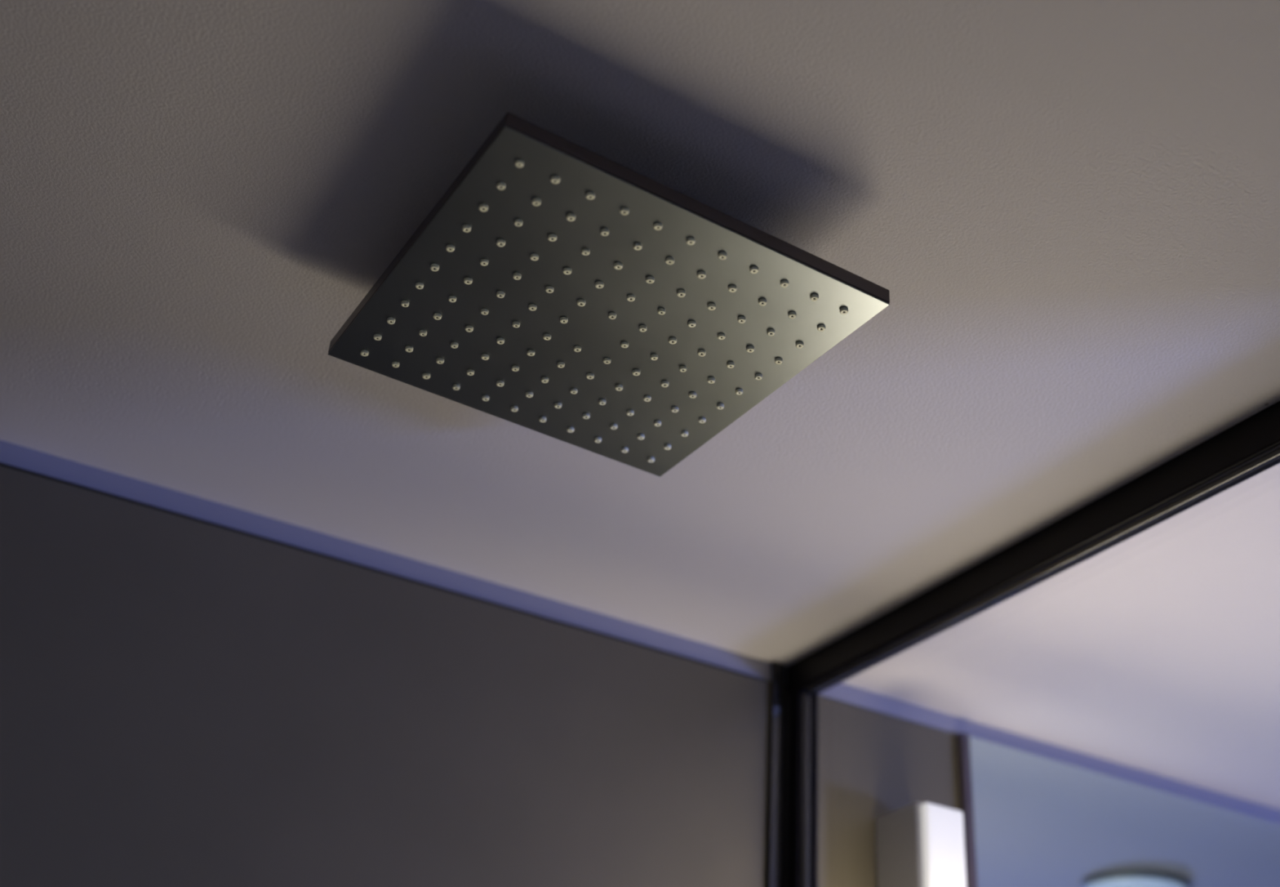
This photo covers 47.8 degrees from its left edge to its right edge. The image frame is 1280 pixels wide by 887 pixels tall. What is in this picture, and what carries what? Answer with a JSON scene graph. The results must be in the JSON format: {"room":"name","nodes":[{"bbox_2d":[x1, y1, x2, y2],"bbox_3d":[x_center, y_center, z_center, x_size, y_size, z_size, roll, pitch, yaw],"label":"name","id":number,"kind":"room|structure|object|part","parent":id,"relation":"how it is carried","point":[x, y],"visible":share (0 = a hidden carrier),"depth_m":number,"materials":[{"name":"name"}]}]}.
{"room":"bathroom shower","nodes":[
{"label":"bathroom shower","id":0,"kind":"room"},
{"bbox_2d":[0,0,1279,809],"bbox_3d":[1.183,-0.344,0.692,3.940,0.120,3.306,19,-34,-22],"label":"ceiling","id":1,"kind":"structure","parent":0,"point":[1067,212],"depth_m":1.10,"materials":[{"name":"paint"}]},
{"bbox_2d":[327,111,889,476],"bbox_3d":[-0.030,-0.106,1.059,0.298,0.062,0.298,21,-35,-25],"label":"shower","id":2,"kind":"object","parent":1,"relation":"attached to","point":[557,288],"visible":1,"depth_m":1.02,"materials":[{"name":"grey metal"}]},
{"bbox_3d":[1.020,1.758,-0.595,3.940,0.120,3.306,19,-34,-22],"label":"floor","id":3,"kind":"structure","parent":0,"visible":0},
{"bbox_2d":[767,400,1279,886],"bbox_3d":[0.673,0.768,0.203,0.050,2.350,2.326,20,-35,-23],"label":"shower door frame","id":4,"kind":"structure","parent":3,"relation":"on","point":[1251,446],"depth_m":1.45,"materials":[{"name":"black metal"}]},
{"bbox_3d":[0.751,-0.208,0.821,0.028,0.035,2.296,20,-35,-23],"label":"rail","id":5,"kind":"part","parent":4,"relation":"part of","materials":[{"name":"black metal"}]},
{"bbox_3d":[0.338,1.391,1.263,3.700,2.350,0.128,19,-34,-22],"label":"wall","id":6,"kind":"structure","parent":0,"visible":0},
{"bbox_2d":[0,462,765,680],"bbox_3d":[-0.512,0.049,1.387,1.500,0.002,0.006,19,-34,-22],"label":"trim","id":7,"kind":"structure","parent":6,"relation":"attached to","point":[1,463],"depth_m":1.48,"materials":[{"name":"grey metal"}]},
{"bbox_2d":[0,464,959,886],"bbox_3d":[0.371,1.371,1.203,3.700,2.326,0.012,19,-34,-22],"label":"wall panel","id":8,"kind":"object","parent":6,"relation":"attached to","point":[184,701],"visible":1,"depth_m":1.41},
{"bbox_2d":[875,801,966,886],"bbox_3d":[0.307,0.546,1.560,0.059,0.300,0.090,19,-34,-22],"label":"wall lamp","id":9,"kind":"object","parent":8,"relation":"attached to","point":[919,844],"visible":1,"depth_m":1.59,"materials":[{"name":"grey"}]},
{"bbox_2d":[920,802,966,886],"bbox_3d":[0.326,0.529,1.530,0.053,0.294,0.012,19,-34,-22],"label":"diffuser","id":10,"kind":"object","parent":9,"relation":"attached to","point":[943,861],"depth_m":1.58,"materials":[{"name":"white"}]},
{"bbox_2d":[955,732,1279,886],"bbox_3d":[0.660,1.070,1.538,0.722,1.426,0.012,19,-34,-22],"label":"wall mirror","id":11,"kind":"object","parent":8,"relation":"attached to","point":[1030,820],"visible":1,"depth_m":1.81,"materials":[{"name":"blue mirror"}]},
{"bbox_2d":[0,439,1279,823],"bbox_3d":[0.449,0.371,1.816,3.700,0.022,0.012,19,-34,-22],"label":"trim","id":12,"kind":"structure","parent":6,"relation":"attached to","point":[12,454],"depth_m":1.57,"materials":[{"name":"grey"}]}
]}

